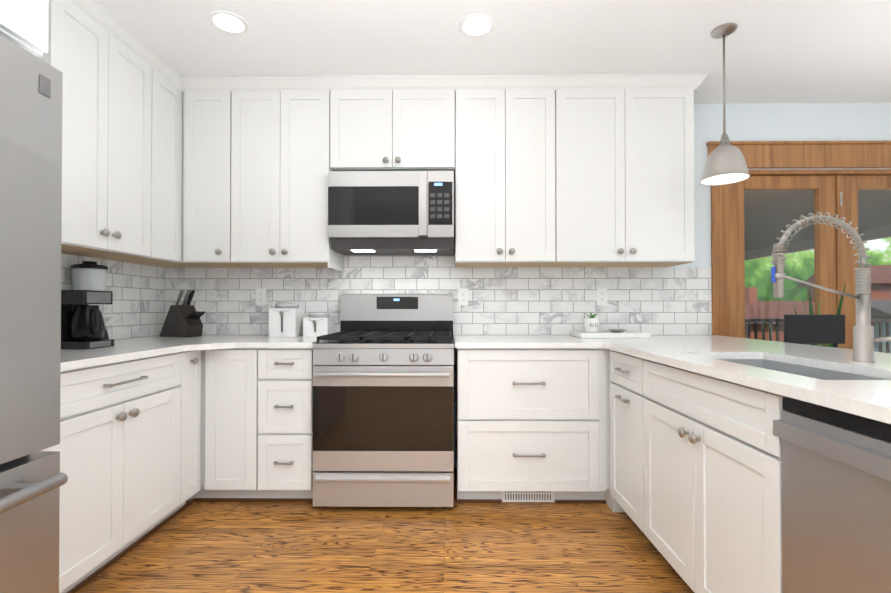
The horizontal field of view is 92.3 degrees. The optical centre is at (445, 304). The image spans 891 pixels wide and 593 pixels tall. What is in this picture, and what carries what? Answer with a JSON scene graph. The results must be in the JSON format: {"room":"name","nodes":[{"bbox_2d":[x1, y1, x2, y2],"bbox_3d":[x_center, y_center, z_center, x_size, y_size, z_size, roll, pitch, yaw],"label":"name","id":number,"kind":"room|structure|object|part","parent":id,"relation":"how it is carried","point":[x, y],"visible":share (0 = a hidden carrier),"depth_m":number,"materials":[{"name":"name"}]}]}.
{"room":"kitchen","nodes":[
{"label":"kitchen","id":0,"kind":"room"},
{"bbox_2d":[75,467,692,592],"bbox_3d":[1.086,1.106,-0.061,6.375,0.001,6.240,0,0,1],"label":"floor","id":1,"kind":"structure","parent":0,"point":[309,547],"depth_m":1.93,"materials":[{"name":"brown wood"}]},
{"bbox_2d":[0,35,67,592],"bbox_3d":[-1.475,0.237,0.723,0.976,1.750,0.896,0,0,1],"label":"fridge","id":2,"kind":"object","parent":1,"relation":"on","point":[33,479],"visible":1,"depth_m":1.08,"materials":[{"name":"silver metal"}]},
{"bbox_2d":[40,350,200,592],"bbox_3d":[-1.648,0.678,1.817,0.660,0.884,1.130,0,0,1],"label":"base cabinet","id":3,"kind":"object","parent":1,"relation":"on","point":[128,447],"visible":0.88,"depth_m":1.79,"materials":[{"name":"white wood"}]},
{"bbox_2d":[61,335,212,370],"bbox_3d":[-1.649,0.222,2.114,0.652,0.030,1.757,0,0,1],"label":"countertop","id":4,"kind":"structure","parent":3,"relation":"on","point":[126,349],"depth_m":1.90,"materials":[{"name":"stone"}]},
{"bbox_2d":[61,290,113,349],"bbox_3d":[-1.715,0.071,2.017,0.258,0.270,0.170,0,0,1],"label":"coffee maker","id":5,"kind":"object","parent":4,"relation":"on","point":[82,324],"visible":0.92,"depth_m":1.97,"materials":[{"name":"black plastic"}]},
{"bbox_2d":[70,261,108,338],"bbox_3d":[-1.862,-0.007,2.239,0.170,0.430,0.170,0,0,1],"label":"blender","id":6,"kind":"object","parent":4,"relation":"on","point":[89,275],"visible":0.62,"depth_m":2.19,"materials":[{"name":"white plastic"}]},
{"bbox_2d":[159,290,204,336],"bbox_3d":[-1.717,0.060,2.802,0.295,0.306,0.110,0,0,21],"label":"knife block","id":7,"kind":"object","parent":4,"relation":"on","point":[183,320],"visible":1,"depth_m":2.76,"materials":[{"name":"grey wood"}]},
{"bbox_2d":[67,498,195,592],"bbox_3d":[-1.441,1.113,1.848,0.013,0.016,1.205,0,0,1],"label":"trim","id":8,"kind":"structure","parent":1,"relation":"on","point":[84,582],"depth_m":1.93,"materials":[{"name":"brown"}]},
{"bbox_2d":[186,348,313,500],"bbox_3d":[-1.349,0.685,2.657,1.241,0.884,0.656,0,0,1],"label":"base cabinet","id":9,"kind":"object","parent":1,"relation":"on","point":[256,422],"visible":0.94,"depth_m":2.36,"materials":[{"name":"white wood"}]},
{"bbox_2d":[185,335,323,350],"bbox_3d":[-1.015,0.226,2.572,0.590,0.030,0.827,0,0,1],"label":"countertop","id":10,"kind":"structure","parent":9,"relation":"on","point":[218,341],"depth_m":2.33,"materials":[{"name":"stone"}]},
{"bbox_2d":[269,303,303,336],"bbox_3d":[-1.056,0.104,2.847,0.172,0.217,0.188,0,0,1],"label":"canister","id":11,"kind":"object","parent":10,"relation":"on","point":[285,319],"visible":0.96,"depth_m":2.77,"materials":[{"name":"white ceramic"}]},
{"bbox_2d":[303,312,333,336],"bbox_3d":[-0.845,0.134,2.854,0.160,0.157,0.176,0,0,1],"label":"canister","id":12,"kind":"object","parent":10,"relation":"on","point":[316,324],"visible":0.98,"depth_m":2.78,"materials":[{"name":"white ceramic"}]},
{"bbox_2d":[196,498,312,501],"bbox_3d":[-1.065,1.117,2.441,0.691,0.016,0.011,0,0,1],"label":"trim","id":13,"kind":"structure","parent":1,"relation":"on","point":[197,499],"depth_m":2.44,"materials":[{"name":"brown"}]},
{"bbox_2d":[313,294,453,507],"bbox_3d":[-0.333,0.526,2.591,0.762,1.200,0.695,0,0,1],"label":"range","id":14,"kind":"object","parent":1,"relation":"on","point":[383,400],"visible":1,"depth_m":2.30,"materials":[{"name":"silver metal"}]},
{"bbox_2d":[454,499,501,502],"bbox_3d":[0.184,1.117,2.428,0.268,0.016,0.011,0,0,1],"label":"trim","id":15,"kind":"structure","parent":1,"relation":"on","point":[455,500],"depth_m":2.42,"materials":[{"name":"brown"}]},
{"bbox_2d":[456,348,609,499],"bbox_3d":[0.488,0.685,2.637,0.839,0.884,0.656,0,0,1],"label":"base cabinet","id":16,"kind":"object","parent":1,"relation":"on","point":[532,419],"visible":0.96,"depth_m":2.35,"materials":[{"name":"white wood"}]},
{"bbox_2d":[454,335,600,347],"bbox_3d":[0.452,0.227,2.643,0.796,0.030,0.652,0,0,1],"label":"countertop","id":17,"kind":"structure","parent":16,"relation":"on","point":[460,341],"depth_m":2.40,"materials":[{"name":"stone"}]},
{"bbox_2d":[502,491,554,501],"bbox_3d":[0.469,1.072,2.427,0.297,0.099,0.007,0,0,1],"label":"air vent","id":18,"kind":"object","parent":16,"relation":"attached to","point":[528,496],"visible":0.71,"depth_m":2.42,"materials":[{"name":"white plastic"}]},
{"bbox_2d":[555,500,605,503],"bbox_3d":[0.790,1.117,2.422,0.340,0.016,0.011,0,0,1],"label":"trim","id":19,"kind":"structure","parent":1,"relation":"on","point":[556,501],"depth_m":2.42,"materials":[{"name":"brown wood"}]},
{"bbox_2d":[625,512,694,592],"bbox_3d":[0.967,1.112,1.768,0.012,0.016,1.315,0,0,1],"label":"trim","id":20,"kind":"structure","parent":1,"relation":"on","point":[625,512],"depth_m":1.90,"materials":[{"name":"brown"}]},
{"bbox_2d":[605,350,785,538],"bbox_3d":[1.192,0.680,2.077,0.620,0.884,0.468,0,0,1],"label":"base cabinet","id":21,"kind":"object","parent":1,"relation":"on","point":[638,386],"depth_m":1.91,"materials":[{"name":"white wood"}]},
{"bbox_2d":[593,335,890,423],"bbox_3d":[1.352,0.323,1.706,1.000,0.238,2.507,0,0,1],"label":"countertop","id":22,"kind":"structure","parent":21,"relation":"on","point":[844,382],"depth_m":1.52,"materials":[{"name":"stone"}]},
{"bbox_2d":[569,312,650,337],"bbox_3d":[1.062,0.133,2.797,0.435,0.158,0.260,0,0,1],"label":"tray","id":23,"kind":"object","parent":22,"relation":"on","point":[591,323],"visible":1,"depth_m":2.74,"materials":[{"name":"white ceramic"}]},
{"bbox_2d":[581,312,603,331],"bbox_3d":[0.960,0.118,2.809,0.205,0.128,0.227,0,0,1],"label":"plant pot","id":24,"kind":"object","parent":23,"relation":"on","point":[591,324],"depth_m":2.76,"materials":[{"name":"white ceramic"}]},
{"bbox_3d":[1.114,0.172,2.776,0.116,0.020,0.116,0,0,1],"label":"dish","id":25,"kind":"part","parent":23,"relation":"part of","materials":[{"name":"grey ceramic"}]},
{"bbox_2d":[718,359,887,379],"bbox_3d":[1.180,0.337,1.482,0.365,0.207,0.720,0,0,1],"label":"sink basin","id":26,"kind":"object","parent":22,"relation":"in","point":[803,368],"depth_m":1.59,"materials":[{"name":"silver metal"}]},
{"bbox_2d":[771,212,890,362],"bbox_3d":[1.380,-0.062,1.481,0.444,0.529,0.129,0,0,1],"label":"faucet","id":27,"kind":"object","parent":22,"relation":"on","point":[864,339],"visible":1,"depth_m":1.51,"materials":[{"name":"silver metal"}]},
{"bbox_2d":[649,410,781,592],"bbox_3d":[1.186,0.788,1.536,0.620,0.660,0.856,0,0,1],"label":"base cabinet","id":28,"kind":"object","parent":1,"relation":"on","point":[694,492],"depth_m":1.38,"materials":[{"name":"white wood"}]},
{"bbox_2d":[784,315,844,347],"bbox_3d":[2.108,0.592,2.262,0.421,1.066,0.421,0,0,1],"label":"stool","id":29,"kind":"object","parent":1,"relation":"on","point":[814,329],"visible":0.23,"depth_m":2.44,"materials":[{"name":"black"}]},
{"bbox_2d":[791,283,845,346],"bbox_3d":[2.404,0.468,2.740,0.300,1.320,0.300,0,0,1],"label":"snake plant","id":30,"kind":"object","parent":1,"relation":"on","point":[819,313],"visible":0.02,"depth_m":2.73,"materials":[{"name":"black metal planter"},{"name":"green leaf"},{"name":"soil"}]},
{"bbox_2d":[773,397,890,592],"bbox_3d":[1.147,0.670,0.768,0.602,0.883,0.676,0,0,1],"label":"dishwasher","id":31,"kind":"object","parent":1,"relation":"on","point":[836,501],"visible":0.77,"depth_m":0.96,"materials":[{"name":"silver metal"}]},
{"bbox_2d":[95,0,890,103],"bbox_3d":[1.086,-1.454,-0.041,6.375,0.080,6.240,0,0,1],"label":"ceiling","id":32,"kind":"structure","parent":0,"point":[807,51],"depth_m":2.28,"materials":[{"name":"white paint"}]},
{"bbox_2d":[68,0,183,91],"bbox_3d":[-1.796,-1.361,1.929,0.364,0.075,1.380,0,0,1],"label":"crown molding","id":33,"kind":"structure","parent":32,"relation":"attached to","point":[103,18],"depth_m":2.20,"materials":[{"name":"white wood"}]},
{"bbox_2d":[208,10,248,34],"bbox_3d":[-1.075,-1.394,2.127,0.180,0.006,0.180,0,0,1],"label":"recessed light","id":34,"kind":"object","parent":32,"relation":"in","point":[228,22],"visible":1,"depth_m":2.12,"materials":[{"name":"white plastic"}]},
{"bbox_2d":[459,13,494,37],"bbox_3d":[0.157,-1.394,2.149,0.180,0.006,0.180,0,0,1],"label":"recessed light","id":35,"kind":"object","parent":32,"relation":"in","point":[476,25],"visible":1,"depth_m":2.14,"materials":[{"name":"white plastic"}]},
{"bbox_2d":[700,23,750,185],"bbox_3d":[1.420,-1.015,2.182,0.219,0.764,0.219,0,0,1],"label":"pendant light","id":36,"kind":"object","parent":32,"relation":"hanging from","point":[725,163],"visible":1,"depth_m":2.16,"materials":[{"name":"silver metal"}]},
{"bbox_2d":[343,103,890,466],"bbox_3d":[1.119,-0.130,3.019,6.375,2.520,0.100,0,0,1],"label":"wall","id":37,"kind":"structure","parent":0,"point":[808,121],"depth_m":2.96,"materials":[{"name":"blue paint"}]},
{"bbox_2d":[135,91,202,267],"bbox_3d":[-1.765,-0.792,2.828,0.406,1.070,0.346,0,0,1],"label":"upper cabinet","id":38,"kind":"object","parent":37,"relation":"attached to","point":[188,97],"depth_m":2.66,"materials":[{"name":"white wood"}]},
{"bbox_2d":[195,91,246,267],"bbox_3d":[-1.443,-0.792,2.824,0.352,1.070,0.346,0,0,1],"label":"upper cabinet","id":39,"kind":"object","parent":37,"relation":"attached to","point":[218,114],"depth_m":2.66,"materials":[{"name":"white wood"}]},
{"bbox_2d":[243,90,342,267],"bbox_3d":[-1.051,-0.792,2.820,0.676,1.070,0.346,0,0,1],"label":"upper cabinet","id":40,"kind":"object","parent":37,"relation":"attached to","point":[287,133],"depth_m":2.65,"materials":[{"name":"white wood"}]},
{"bbox_2d":[331,89,458,170],"bbox_3d":[-0.325,-1.082,2.815,0.774,0.490,0.346,0,0,1],"label":"upper cabinet","id":41,"kind":"object","parent":37,"relation":"attached to","point":[372,130],"depth_m":2.65,"materials":[{"name":"white wood"}]},
{"bbox_2d":[328,171,453,254],"bbox_3d":[-0.326,-0.568,2.764,0.756,0.460,0.430,0,0,1],"label":"microwave","id":42,"kind":"object","parent":41,"relation":"attached to","point":[390,212],"visible":1,"depth_m":2.57,"materials":[{"name":"silver metal"}]},
{"bbox_2d":[344,251,453,266],"bbox_3d":[-0.325,-0.313,2.979,0.767,0.115,0.001,0,0,1],"label":"backsplash","id":43,"kind":"structure","parent":37,"relation":"attached to","point":[398,260],"depth_m":2.98,"materials":[{"name":"tile"}]},
{"bbox_2d":[165,267,711,334],"bbox_3d":[-0.064,-0.020,2.974,3.799,0.469,0.001,0,0,1],"label":"backsplash","id":44,"kind":"structure","parent":37,"relation":"attached to","point":[563,300],"depth_m":2.97,"materials":[{"name":"tile"}]},
{"bbox_2d":[256,288,265,304],"bbox_3d":[-1.286,-0.051,2.984,0.070,0.116,0.007,0,0,1],"label":"electrical outlet","id":45,"kind":"object","parent":44,"relation":"attached to","point":[260,296],"visible":1,"depth_m":2.98,"materials":[{"name":"white plastic"}]},
{"bbox_2d":[458,288,467,304],"bbox_3d":[0.123,-0.051,2.969,0.070,0.116,0.007,0,0,1],"label":"electrical outlet","id":46,"kind":"object","parent":44,"relation":"attached to","point":[462,296],"visible":1,"depth_m":2.97,"materials":[{"name":"white plastic"}]},
{"bbox_2d":[597,288,606,304],"bbox_3d":[1.083,-0.051,2.958,0.070,0.116,0.007,0,0,1],"label":"electrical outlet","id":47,"kind":"object","parent":44,"relation":"attached to","point":[601,296],"visible":1,"depth_m":2.96,"materials":[{"name":"white plastic"}]},
{"bbox_2d":[182,73,707,92],"bbox_3d":[-0.191,-1.354,2.797,3.553,0.075,0.385,0,0,1],"label":"crown molding","id":48,"kind":"structure","parent":37,"relation":"attached to","point":[690,80],"depth_m":2.62,"materials":[{"name":"white wood"}]},
{"bbox_2d":[451,89,570,266],"bbox_3d":[0.401,-0.792,2.805,0.677,1.070,0.346,0,0,1],"label":"upper cabinet","id":49,"kind":"object","parent":37,"relation":"attached to","point":[510,179],"depth_m":2.64,"materials":[{"name":"white wood"}]},
{"bbox_2d":[563,88,694,266],"bbox_3d":[1.073,-0.792,2.797,0.910,1.070,0.346,0,0,1],"label":"upper cabinet","id":50,"kind":"object","parent":37,"relation":"attached to","point":[574,178],"depth_m":2.63,"materials":[{"name":"white wood"}]},
{"bbox_2d":[706,141,890,351],"bbox_3d":[2.956,0.007,2.980,2.300,2.245,0.136,0,0,1],"label":"glass door","id":51,"kind":"structure","parent":37,"relation":"in","point":[835,258],"depth_m":2.98,"materials":[{"name":"brown wood"}]},
{"bbox_3d":[-2.051,-0.154,-0.018,0.100,2.520,6.240,0,0,1],"label":"wall","id":52,"kind":"structure","parent":0,"visible":0},
{"bbox_2d":[0,0,47,55],"bbox_3d":[-1.537,-1.055,0.714,0.904,0.707,1.000,0,0,1],"label":"upper cabinet","id":53,"kind":"object","parent":52,"relation":"attached to","point":[23,24],"visible":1,"depth_m":1.14,"materials":[{"name":"white wood"}]},
{"bbox_2d":[61,253,164,339],"bbox_3d":[-1.972,-0.027,2.128,0.001,0.469,1.734,0,0,1],"label":"wall","id":54,"kind":"structure","parent":52,"relation":"attached to","point":[136,308],"depth_m":2.67,"materials":[{"name":"tile"}]},
{"bbox_2d":[36,0,181,262],"bbox_3d":[-1.793,-0.796,2.232,0.360,1.071,0.885,0,0,1],"label":"upper cabinet","id":55,"kind":"object","parent":54,"relation":"attached to","point":[121,152],"visible":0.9,"depth_m":2.13,"materials":[{"name":"white wood"}]},
{"label":"outside","id":56,"kind":"structure","parent":0,"visible":0},
{"bbox_2d":[745,319,890,352],"bbox_3d":[4.780,0.737,5.158,8.500,1.020,4.250,0,0,1],"label":"railing","id":57,"kind":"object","parent":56,"point":[770,321],"depth_m":7.07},
{"bbox_2d":[744,190,890,259],"bbox_3d":[3.185,0.009,7.981,5.250,2.320,9.850,0,0,1],"label":"porch roof","id":58,"kind":"structure","parent":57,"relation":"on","point":[798,204],"depth_m":5.07,"materials":[{"name":"grey"}]},
{"bbox_2d":[745,237,890,300],"bbox_3d":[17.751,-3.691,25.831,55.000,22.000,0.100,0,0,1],"label":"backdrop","id":59,"kind":"structure","parent":56,"point":[768,294],"depth_m":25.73,"materials":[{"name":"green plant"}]},
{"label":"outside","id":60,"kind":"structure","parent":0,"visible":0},
{"bbox_2d":[745,285,814,341],"bbox_3d":[14.381,2.257,19.270,4.200,6.000,3.600,0,0,1],"label":"house","id":61,"kind":"structure","parent":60,"point":[800,311],"depth_m":18.49,"materials":[{"name":"red"}]},
{"bbox_2d":[801,265,890,298],"bbox_3d":[21.702,1.672,21.196,5.600,7.200,3.600,0,0,1],"label":"house","id":62,"kind":"structure","parent":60,"point":[885,295],"depth_m":19.74,"materials":[{"name":"red"}]},
{"bbox_2d":[871,299,890,352],"bbox_3d":[15.572,2.539,13.754,4.700,5.350,2.600,0,0,1],"label":"house","id":63,"kind":"structure","parent":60,"point":[883,299],"depth_m":13.24,"materials":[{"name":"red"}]}
]}

